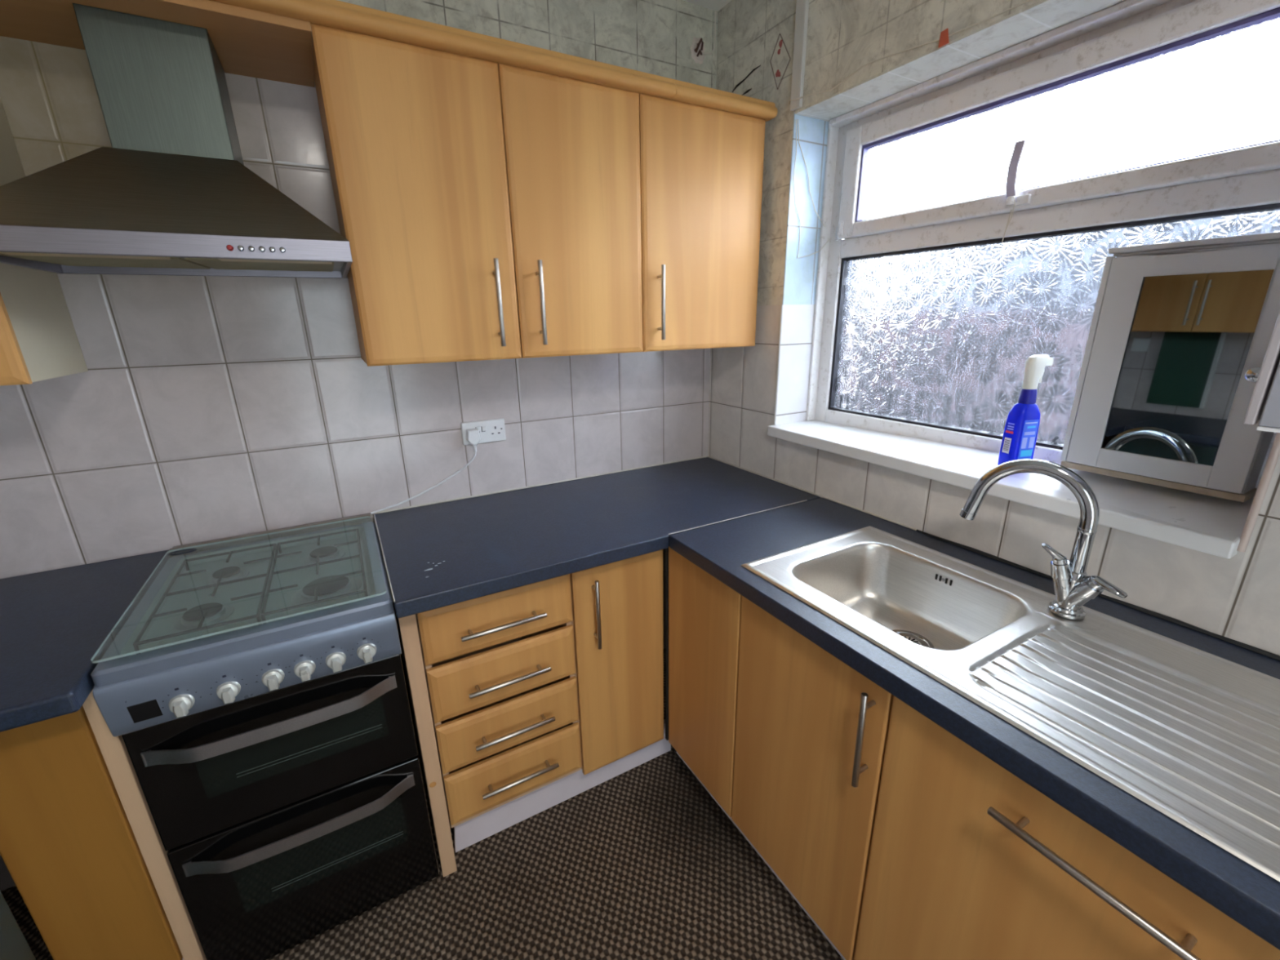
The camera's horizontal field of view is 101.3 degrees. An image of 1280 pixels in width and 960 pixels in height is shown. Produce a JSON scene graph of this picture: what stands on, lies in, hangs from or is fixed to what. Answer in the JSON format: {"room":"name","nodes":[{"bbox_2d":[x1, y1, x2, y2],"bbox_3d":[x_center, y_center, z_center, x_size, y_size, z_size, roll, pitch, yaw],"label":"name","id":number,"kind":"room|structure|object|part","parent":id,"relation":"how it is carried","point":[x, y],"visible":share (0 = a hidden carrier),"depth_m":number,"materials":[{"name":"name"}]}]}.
{"room":"kitchen","nodes":[
{"label":"kitchen","id":0,"kind":"room"},
{"bbox_2d":[0,0,717,890],"bbox_3d":[-0.937,-0.236,1.624,2.780,2.535,0.100,-10,20,-28],"label":"wall","id":1,"kind":"structure","parent":0,"point":[204,408],"depth_m":1.48,"materials":[{"name":"beige tile"}]},
{"bbox_2d":[0,97,88,385],"bbox_3d":[-1.461,-0.522,0.954,0.414,0.694,0.355,-10,20,-28],"label":"upper cabinet","id":2,"kind":"object","parent":1,"relation":"attached to","point":[39,341],"visible":0.84,"depth_m":1.11,"materials":[{"name":"beige wood"}]},
{"bbox_3d":[-1.396,-0.489,0.844,0.414,0.694,0.019,-10,20,-28],"label":"door","id":3,"kind":"part","parent":2,"relation":"part of","materials":[{"name":"brown wood"}]},
{"bbox_2d":[0,3,352,278],"bbox_3d":[-0.987,-0.744,1.080,0.597,0.573,0.500,-10,20,-28],"label":"hood","id":4,"kind":"object","parent":1,"relation":"attached to","point":[174,193],"visible":1,"depth_m":1.05,"materials":[{"name":"metal"}]},
{"bbox_3d":[-0.985,-0.486,1.164,0.575,0.018,0.469,-10,20,-28],"label":"underside panel","id":5,"kind":"part","parent":4,"relation":"part of","materials":[{"name":"metal"}]},
{"bbox_2d":[310,23,642,366],"bbox_3d":[-0.410,-0.724,1.516,0.800,0.712,0.355,-10,20,-28],"label":"upper cabinet","id":6,"kind":"object","parent":1,"relation":"attached to","point":[486,210],"visible":1,"depth_m":1.36,"materials":[{"name":"brown wood"}]},
{"bbox_2d":[0,0,315,87],"bbox_3d":[-1.035,-0.949,1.101,0.601,0.017,0.317,-10,20,-28],"label":"board","id":7,"kind":"object","parent":6,"relation":"attached to","point":[249,42],"visible":0.89,"depth_m":1.09,"materials":[{"name":"brown wood"}]},
{"bbox_3d":[-0.520,-0.658,1.312,0.398,0.712,0.019,-10,20,-28],"label":"door","id":8,"kind":"part","parent":6,"relation":"part of","materials":[{"name":"brown wood"}]},
{"bbox_2d":[209,0,777,121],"bbox_3d":[-0.570,-1.009,1.161,2.294,0.046,0.049,-10,20,-28],"label":"crown molding","id":9,"kind":"structure","parent":6,"relation":"attached to","point":[335,14],"depth_m":1.27,"materials":[{"name":"brown wood"}]},
{"bbox_3d":[-0.381,-0.476,1.416,0.012,0.223,0.036,-10,20,-28],"label":"handle","id":10,"kind":"part","parent":6,"relation":"part of","materials":[{"name":"metal"}]},
{"bbox_3d":[-0.276,-0.495,1.472,0.012,0.223,0.036,-10,20,-28],"label":"handle","id":11,"kind":"part","parent":6,"relation":"part of","materials":[{"name":"metal"}]},
{"bbox_3d":[-0.171,-0.723,1.499,0.398,0.712,0.019,-10,20,-28],"label":"door","id":12,"kind":"part","parent":6,"relation":"part of","materials":[{"name":"brown wood"}]},
{"bbox_2d":[460,418,506,444],"bbox_3d":[-0.538,-0.166,1.811,0.146,0.077,0.014,-10,20,-28],"label":"double socket","id":13,"kind":"object","parent":1,"relation":"attached to","point":[490,430],"visible":0.91,"depth_m":1.81,"materials":[{"name":"white plastic"}]},
{"bbox_2d":[466,428,480,451],"bbox_3d":[-0.565,-0.134,1.783,0.044,0.077,0.028,-10,20,-28],"label":"plug","id":14,"kind":"object","parent":13,"relation":"attached to","point":[473,437],"visible":1,"depth_m":1.77,"materials":[{"name":"white plastic"}]},
{"bbox_2d":[370,451,476,514],"bbox_3d":[-0.715,0.002,1.746,0.352,0.163,0.027,-10,20,-28],"label":"power cord","id":15,"kind":"object","parent":14,"relation":"hanging from","point":[475,452],"visible":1,"depth_m":1.77,"materials":[{"name":"white plastic"}]},
{"bbox_2d":[481,426,486,431],"bbox_3d":[-0.535,-0.176,1.804,0.015,0.017,0.004,-10,20,-28],"label":"rocker switch","id":16,"kind":"object","parent":13,"relation":"attached to","point":[483,428],"depth_m":1.80,"materials":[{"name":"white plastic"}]},
{"bbox_2d":[690,36,705,64],"bbox_3d":[0.208,-1.516,1.847,0.065,0.080,0.020,-10,20,-28],"label":"decoration","id":17,"kind":"object","parent":1,"relation":"attached to","point":[697,47],"visible":1,"depth_m":1.85,"materials":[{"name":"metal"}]},
{"bbox_2d":[702,10,716,54],"bbox_3d":[0.243,-1.574,1.847,0.068,0.141,0.020,-10,20,-28],"label":"loose wire","id":18,"kind":"object","parent":17,"relation":"attached to","point":[703,53],"visible":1,"depth_m":1.86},
{"bbox_2d":[639,93,765,351],"bbox_3d":[0.143,-0.825,1.813,0.469,0.712,0.355,-10,20,-28],"label":"upper cabinet","id":19,"kind":"object","parent":1,"relation":"attached to","point":[701,168],"visible":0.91,"depth_m":1.68,"materials":[{"name":"brown wood"}]},
{"bbox_3d":[0.068,-0.558,1.657,0.012,0.223,0.036,-10,20,-28],"label":"handle","id":20,"kind":"part","parent":19,"relation":"part of","materials":[{"name":"metal"}]},
{"bbox_2d":[0,648,843,959],"bbox_3d":[0.066,1.409,0.640,3.080,0.060,3.550,-10,20,-28],"label":"floor","id":21,"kind":"structure","parent":0,"point":[643,863],"depth_m":1.43,"materials":[{"name":"brown carpet"}]},
{"bbox_2d":[0,890,35,959],"bbox_3d":[-1.338,0.926,0.675,0.605,0.848,0.425,-10,20,-28],"label":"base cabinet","id":22,"kind":"object","parent":21,"relation":"on","point":[14,945],"visible":1,"depth_m":0.97,"materials":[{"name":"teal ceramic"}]},
{"bbox_2d":[0,705,182,959],"bbox_3d":[-1.246,0.683,1.260,0.170,0.733,0.540,-10,20,-28],"label":"base cabinet","id":23,"kind":"object","parent":21,"relation":"on","point":[69,847],"visible":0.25,"depth_m":1.03,"materials":[{"name":"brown wood"}]},
{"bbox_2d":[0,550,169,732],"bbox_3d":[-1.494,0.362,0.998,0.817,0.040,0.688,-10,20,-28],"label":"countertop","id":24,"kind":"structure","parent":23,"relation":"on","point":[53,623],"depth_m":1.09,"materials":[{"name":"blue laminate"}]},
{"bbox_2d":[82,688,206,959],"bbox_3d":[-1.168,0.717,1.345,0.031,0.846,0.572,-10,20,-28],"label":"end panel","id":25,"kind":"object","parent":21,"relation":"on","point":[113,750],"visible":0.06,"depth_m":1.09,"materials":[{"name":"beige wood"}]},
{"bbox_2d":[90,512,439,959],"bbox_3d":[-0.915,0.657,1.443,0.503,0.933,0.660,-10,20,-28],"label":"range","id":26,"kind":"object","parent":21,"relation":"on","point":[255,693],"visible":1,"depth_m":1.19,"materials":[{"name":"black metal"}]},
{"bbox_3d":[-0.891,0.435,1.020,0.039,0.039,0.020,-10,20,-28],"label":"knob","id":27,"kind":"part","parent":26,"relation":"part of","materials":[{"name":"silver metal"}]},
{"bbox_3d":[-0.965,0.298,1.161,0.108,0.012,0.108,-10,20,-28],"label":"burner","id":28,"kind":"part","parent":26,"relation":"part of","materials":[{"name":"metal"}]},
{"bbox_3d":[-1.055,0.244,1.343,0.090,0.012,0.090,-10,20,-28],"label":"burner","id":29,"kind":"part","parent":26,"relation":"part of","materials":[{"name":"metal"}]},
{"bbox_3d":[-0.827,0.424,1.055,0.039,0.039,0.020,-10,20,-28],"label":"knob","id":30,"kind":"part","parent":26,"relation":"part of","materials":[{"name":"silver metal"}]},
{"bbox_3d":[-0.913,0.221,1.287,0.488,0.005,0.556,-10,20,-28],"label":"glass lid","id":31,"kind":"part","parent":26,"relation":"part of","materials":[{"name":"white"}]},
{"bbox_3d":[-0.783,0.388,1.104,0.503,0.120,0.058,-10,20,-28],"label":"control panel","id":32,"kind":"part","parent":26,"relation":"part of","materials":[{"name":"silver metal"}]},
{"bbox_3d":[-0.772,0.521,1.129,0.460,0.032,0.047,-10,20,-28],"label":"door handle","id":33,"kind":"part","parent":26,"relation":"part of","materials":[{"name":"silver metal"}]},
{"bbox_3d":[-0.788,0.593,1.183,0.498,0.303,0.024,-10,20,-28],"label":"oven door","id":34,"kind":"part","parent":26,"relation":"part of","materials":[{"name":"black glass"}]},
{"bbox_3d":[-1.072,0.170,1.568,0.503,0.037,0.054,-10,20,-28],"label":"trim","id":35,"kind":"part","parent":26,"relation":"part of","materials":[{"name":"silver metal"}]},
{"bbox_3d":[-0.761,0.412,1.090,0.039,0.039,0.020,-10,20,-28],"label":"knob","id":36,"kind":"part","parent":26,"relation":"part of","materials":[{"name":"silver metal"}]},
{"bbox_3d":[-0.767,0.805,1.217,0.460,0.032,0.047,-10,20,-28],"label":"door handle","id":37,"kind":"part","parent":26,"relation":"part of","materials":[{"name":"silver metal"}]},
{"bbox_3d":[-0.782,0.939,1.290,0.498,0.410,0.024,-10,20,-28],"label":"oven door","id":38,"kind":"part","parent":26,"relation":"part of","materials":[{"name":"black glass"}]},
{"bbox_3d":[-0.712,0.403,1.116,0.039,0.039,0.020,-10,20,-28],"label":"knob","id":39,"kind":"part","parent":26,"relation":"part of","materials":[{"name":"silver metal"}]},
{"bbox_3d":[-0.873,0.207,1.452,0.102,0.012,0.102,-10,20,-28],"label":"burner","id":40,"kind":"part","parent":26,"relation":"part of","materials":[{"name":"metal"}]},
{"bbox_3d":[-0.756,0.262,1.268,0.150,0.012,0.150,-10,20,-28],"label":"burner","id":41,"kind":"part","parent":26,"relation":"part of","materials":[{"name":"metal"}]},
{"bbox_3d":[-0.662,0.394,1.143,0.039,0.039,0.020,-10,20,-28],"label":"knob","id":42,"kind":"part","parent":26,"relation":"part of","materials":[{"name":"silver metal"}]},
{"bbox_3d":[-0.609,0.384,1.172,0.039,0.039,0.020,-10,20,-28],"label":"knob","id":43,"kind":"part","parent":26,"relation":"part of","materials":[{"name":"silver metal"}]},
{"bbox_2d":[382,554,457,877],"bbox_3d":[-0.688,0.638,1.604,0.038,0.865,0.574,-10,20,-28],"label":"end panel","id":44,"kind":"object","parent":21,"relation":"on","point":[411,658],"visible":0.63,"depth_m":1.37,"materials":[{"name":"brown wood"}]},
{"bbox_2d":[415,573,582,827],"bbox_3d":[-0.478,0.544,1.651,0.394,0.723,0.576,-10,20,-28],"label":"drawers","id":45,"kind":"object","parent":21,"relation":"on","point":[500,668],"visible":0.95,"depth_m":1.43,"materials":[{"name":"brown wood"}]},
{"bbox_3d":[-0.362,0.356,1.373,0.393,0.157,0.019,-10,20,-28],"label":"drawer","id":46,"kind":"part","parent":45,"relation":"part of","materials":[{"name":"brown wood"}]},
{"bbox_3d":[-0.360,0.522,1.424,0.393,0.158,0.019,-10,20,-28],"label":"drawer","id":47,"kind":"part","parent":45,"relation":"part of","materials":[{"name":"brown wood"}]},
{"bbox_3d":[-0.349,0.372,1.352,0.219,0.012,0.036,-10,20,-28],"label":"handle","id":48,"kind":"part","parent":45,"relation":"part of","materials":[{"name":"metal"}]},
{"bbox_3d":[-0.357,0.685,1.474,0.393,0.150,0.019,-10,20,-28],"label":"drawer","id":49,"kind":"part","parent":45,"relation":"part of","materials":[{"name":"brown wood"}]},
{"bbox_3d":[-0.346,0.532,1.401,0.219,0.012,0.036,-10,20,-28],"label":"handle","id":50,"kind":"part","parent":45,"relation":"part of","materials":[{"name":"metal"}]},
{"bbox_3d":[-0.354,0.850,1.525,0.393,0.164,0.019,-10,20,-28],"label":"drawer","id":51,"kind":"part","parent":45,"relation":"part of","materials":[{"name":"brown wood"}]},
{"bbox_3d":[-0.344,0.692,1.451,0.219,0.012,0.036,-10,20,-28],"label":"handle","id":52,"kind":"part","parent":45,"relation":"part of","materials":[{"name":"metal"}]},
{"bbox_3d":[-0.341,0.850,1.500,0.219,0.012,0.036,-10,20,-28],"label":"handle","id":53,"kind":"part","parent":45,"relation":"part of","materials":[{"name":"metal"}]},
{"bbox_2d":[373,455,820,617],"bbox_3d":[-0.121,0.101,1.754,1.344,0.046,0.654,-10,20,-28],"label":"countertop","id":54,"kind":"structure","parent":45,"relation":"on","point":[442,553],"depth_m":1.60,"materials":[{"name":"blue laminate"}]},
{"bbox_2d":[453,719,671,852],"bbox_3d":[-0.222,0.976,1.716,0.756,0.132,0.016,-10,20,-28],"label":"plinth","id":55,"kind":"object","parent":21,"relation":"on","point":[476,829],"visible":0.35,"depth_m":1.67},
{"bbox_2d":[569,549,663,774],"bbox_3d":[-0.175,0.493,1.816,0.298,0.733,0.576,-10,20,-28],"label":"base cabinet","id":56,"kind":"object","parent":21,"relation":"on","point":[617,623],"visible":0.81,"depth_m":1.60,"materials":[{"name":"brown wood"}]},
{"bbox_3d":[-0.122,0.378,1.488,0.012,0.214,0.036,-10,20,-28],"label":"handle","id":57,"kind":"part","parent":56,"relation":"part of","materials":[{"name":"metal"}]},
{"bbox_2d":[668,546,742,817],"bbox_3d":[0.406,0.532,1.655,0.540,0.733,0.332,-10,20,-28],"label":"base cabinet","id":58,"kind":"object","parent":21,"relation":"on","point":[704,613],"visible":0.27,"depth_m":1.51,"materials":[{"name":"brown wood"}]},
{"bbox_2d":[664,547,668,740],"bbox_3d":[0.091,0.530,1.675,0.018,0.726,0.011,-10,20,-28],"label":"post","id":59,"kind":"object","parent":58,"relation":"attached to","point":[666,550],"visible":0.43,"depth_m":1.66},
{"bbox_2d":[669,496,1279,950],"bbox_3d":[0.698,0.297,1.072,0.621,0.048,1.400,-10,20,-28],"label":"countertop","id":60,"kind":"structure","parent":58,"relation":"on","point":[1248,895],"depth_m":0.90,"materials":[{"name":"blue laminate"}]},
{"bbox_2d":[741,525,1279,881],"bbox_3d":[0.710,0.375,1.032,0.484,0.171,1.000,-10,20,-28],"label":"sink","id":61,"kind":"object","parent":60,"relation":"in","point":[1193,734],"visible":0.98,"depth_m":0.89,"materials":[{"name":"metal"}]},
{"bbox_2d":[959,458,1127,619],"bbox_3d":[0.820,0.112,1.075,0.074,0.306,0.298,-17,23,-42],"label":"tap","id":62,"kind":"object","parent":60,"relation":"on","point":[1073,587],"visible":1,"depth_m":1.04,"materials":[{"name":"silver metal"}]},
{"bbox_3d":[0.798,0.064,1.087,0.230,0.221,0.028,15,23,41],"label":"spout","id":63,"kind":"part","parent":62,"relation":"part of","materials":[{"name":"silver metal"}]},
{"bbox_3d":[0.829,0.149,1.051,0.049,0.043,0.025,4,18,15],"label":"lever","id":64,"kind":"part","parent":62,"relation":"part of","materials":[{"name":"silver metal"}]},
{"bbox_2d":[1048,571,1087,619],"bbox_3d":[0.874,0.225,1.064,0.060,0.094,0.060,-10,20,-28],"label":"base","id":65,"kind":"object","parent":62,"relation":"attached to","point":[1070,588],"depth_m":1.05,"materials":[{"name":"silver metal"}]},
{"bbox_3d":[0.891,0.202,1.003,0.030,0.029,0.064,-10,20,-28],"label":"lever","id":66,"kind":"part","parent":62,"relation":"part of","materials":[{"name":"silver metal"}]},
{"bbox_2d":[676,751,845,959],"bbox_3d":[0.488,1.098,1.289,0.016,0.132,1.419,-10,20,-28],"label":"plinth","id":67,"kind":"object","parent":21,"relation":"on","point":[730,818],"visible":0.11,"depth_m":1.49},
{"bbox_2d":[731,595,893,959],"bbox_3d":[0.574,0.633,1.338,0.576,0.723,0.412,-10,20,-28],"label":"base cabinet","id":68,"kind":"object","parent":21,"relation":"on","point":[811,730],"visible":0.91,"depth_m":1.18,"materials":[{"name":"brown wood"}]},
{"bbox_3d":[0.423,0.489,0.992,0.036,0.208,0.016,-10,20,-28],"label":"handle","id":69,"kind":"part","parent":68,"relation":"part of","materials":[{"name":"metal"}]},
{"bbox_2d":[853,695,1279,959],"bbox_3d":[0.829,0.757,0.906,0.576,0.733,0.614,-10,20,-28],"label":"base cabinet","id":70,"kind":"object","parent":21,"relation":"on","point":[968,860],"visible":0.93,"depth_m":0.82,"materials":[{"name":"brown wood"}]},
{"bbox_3d":[0.593,0.522,0.686,0.036,0.012,0.249,-10,20,-28],"label":"handle","id":71,"kind":"part","parent":70,"relation":"part of","materials":[{"name":"metal"}]},
{"bbox_2d":[683,0,731,11],"bbox_3d":[0.023,-1.079,-0.130,3.080,0.080,3.550,-10,20,-28],"label":"ceiling","id":72,"kind":"structure","parent":0,"point":[715,5],"depth_m":1.81,"materials":[{"name":"paint"}]},
{"bbox_2d":[707,0,1279,655],"bbox_3d":[1.253,-0.052,0.906,0.300,2.535,3.550,-10,20,-28],"label":"wall","id":73,"kind":"structure","parent":0,"point":[1237,597],"depth_m":1.46,"materials":[{"name":"beige tile"}]},
{"bbox_2d":[732,65,760,95],"bbox_3d":[0.361,-1.355,1.797,0.007,0.059,0.146,-10,20,-28],"label":"decoration","id":74,"kind":"object","parent":73,"relation":"attached to","point":[753,69],"depth_m":1.79,"materials":[{"name":"black paint"}]},
{"bbox_2d":[773,304,782,425],"bbox_3d":[0.494,-0.404,1.874,0.010,0.420,0.010,-10,20,-28],"label":"trim","id":75,"kind":"structure","parent":73,"relation":"attached to","point":[781,305],"depth_m":1.87,"materials":[{"name":"white plastic"}]},
{"bbox_2d":[769,33,791,89],"bbox_3d":[0.442,-1.323,1.658,0.002,0.151,0.093,-10,20,-28],"label":"decoration","id":76,"kind":"object","parent":73,"relation":"attached to","point":[778,73],"depth_m":1.66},
{"bbox_2d":[775,304,814,425],"bbox_3d":[0.578,-0.409,1.920,0.193,0.440,0.006,-10,20,-28],"label":"tile","id":77,"kind":"object","parent":73,"relation":"attached to","point":[797,326],"depth_m":1.90,"materials":[{"name":"white tile"}]},
{"bbox_2d":[790,0,808,111],"bbox_3d":[0.480,-1.349,1.565,0.014,0.418,0.040,-10,20,-28],"label":"cable trunking","id":78,"kind":"object","parent":73,"relation":"attached to","point":[802,6],"visible":1,"depth_m":1.58,"materials":[{"name":"white plastic"}]},
{"bbox_2d":[782,111,828,304],"bbox_3d":[0.570,-0.893,1.772,0.190,0.572,0.004,-10,20,-28],"label":"tile","id":79,"kind":"structure","parent":73,"relation":"attached to","point":[800,273],"depth_m":1.76,"materials":[{"name":"white tile"}]},
{"bbox_2d":[792,119,829,257],"bbox_3d":[0.568,-0.950,1.740,0.170,0.401,0.014,-8,19,-21],"label":"wire","id":80,"kind":"object","parent":73,"relation":"attached to","point":[796,119],"visible":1,"depth_m":1.73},
{"bbox_2d":[797,119,825,226],"bbox_3d":[0.561,-0.997,1.722,0.143,0.303,0.011,-8,19,-22],"label":"wire","id":81,"kind":"object","parent":73,"relation":"attached to","point":[797,119],"visible":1,"depth_m":1.72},
{"bbox_2d":[937,28,949,48],"bbox_3d":[0.716,-1.040,1.235,0.002,0.032,0.025,-10,20,-28],"label":"tape piece","id":82,"kind":"object","parent":73,"relation":"attached to","point":[944,39],"visible":1,"depth_m":1.24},
{"bbox_2d":[795,0,1125,121],"bbox_3d":[0.861,-1.014,1.189,0.190,0.006,1.194,-10,20,-28],"label":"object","id":83,"kind":"structure","parent":73,"relation":"attached to","point":[1042,16],"depth_m":1.27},
{"bbox_2d":[767,419,1253,559],"bbox_3d":[0.864,-0.057,1.487,0.232,0.070,1.199,-10,20,-28],"label":"windowsill","id":84,"kind":"structure","parent":73,"relation":"attached to","point":[1207,524],"depth_m":1.21,"materials":[{"name":"white plastic"}]},
{"bbox_2d":[997,354,1053,465],"bbox_3d":[0.954,-0.166,1.296,0.083,0.278,0.049,-5,18,-12],"label":"spray bottle","id":85,"kind":"object","parent":84,"relation":"on","point":[1022,424],"visible":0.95,"depth_m":1.28,"materials":[{"name":"blue plastic"}]},
{"bbox_2d":[805,0,1279,497],"bbox_3d":[0.949,-0.555,1.381,0.124,0.988,1.189,-10,20,-28],"label":"window","id":86,"kind":"structure","parent":73,"relation":"in","point":[932,322],"depth_m":1.40,"materials":[{"name":"white plastic"}]},
{"bbox_2d":[1001,195,1015,243],"bbox_3d":[0.917,-0.647,1.305,0.004,0.105,0.019,-6,18,-15],"label":"loop","id":87,"kind":"object","parent":86,"relation":"hanging from","point":[1008,221],"visible":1,"depth_m":1.30,"materials":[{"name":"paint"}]},
{"bbox_3d":[0.983,-0.384,1.449,0.004,0.512,1.062,-10,20,-28],"label":"glass pane","id":88,"kind":"part","parent":86,"relation":"part of","materials":[{"name":"white"}]},
{"bbox_3d":[0.946,-0.836,1.290,0.050,0.318,1.068,-10,20,-28],"label":"sash","id":89,"kind":"part","parent":86,"relation":"part of","materials":[{"name":"white plastic"}]},
{"bbox_2d":[1060,231,1279,502],"bbox_3d":[1.105,-0.231,1.080,0.111,0.484,0.307,-10,20,-28],"label":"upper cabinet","id":90,"kind":"object","parent":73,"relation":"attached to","point":[1180,333],"visible":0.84,"depth_m":1.06,"materials":[{"name":"wood"}]},
{"bbox_3d":[1.014,-0.264,1.193,0.016,0.451,0.010,-10,20,-28],"label":"frame","id":91,"kind":"part","parent":90,"relation":"part of","materials":[{"name":"white wood"}]},
{"bbox_2d":[1101,269,1274,466],"bbox_3d":[1.088,-0.223,1.062,0.004,0.367,0.186,-10,20,-28],"label":"mirror","id":92,"kind":"object","parent":90,"relation":"attached to","point":[1177,388],"depth_m":1.05,"materials":[{"name":"clear glass"}]},
{"bbox_3d":[1.127,-0.193,0.959,0.025,0.027,0.027,-10,20,-28],"label":"knob","id":93,"kind":"part","parent":90,"relation":"part of","materials":[{"name":"silver metal"}]},
{"bbox_2d":[1236,432,1279,551],"bbox_3d":[1.077,-0.362,0.798,0.012,1.027,0.012,-10,20,-28],"label":"trim","id":94,"kind":"structure","parent":73,"relation":"attached to","point":[1274,453],"depth_m":0.92,"materials":[{"name":"plastic"}]},
{"bbox_2d":[1243,311,1279,432],"bbox_3d":[1.097,-0.382,0.438,0.301,0.754,0.588,-10,20,-28],"label":"cabinet","id":95,"kind":"object","parent":73,"relation":"attached to","point":[1264,406],"depth_m":0.70,"materials":[{"name":"white plastic"}]},
{"bbox_3d":[0.987,0.000,0.478,0.020,0.005,0.574,-10,20,-28],"label":"trim","id":96,"kind":"part","parent":95,"relation":"part of","materials":[{"name":"white plastic"}]},
{"bbox_3d":[0.978,-0.360,0.365,0.018,0.748,0.574,-10,20,-28],"label":"door","id":97,"kind":"part","parent":95,"relation":"part of","materials":[{"name":"white plastic"}]}
]}

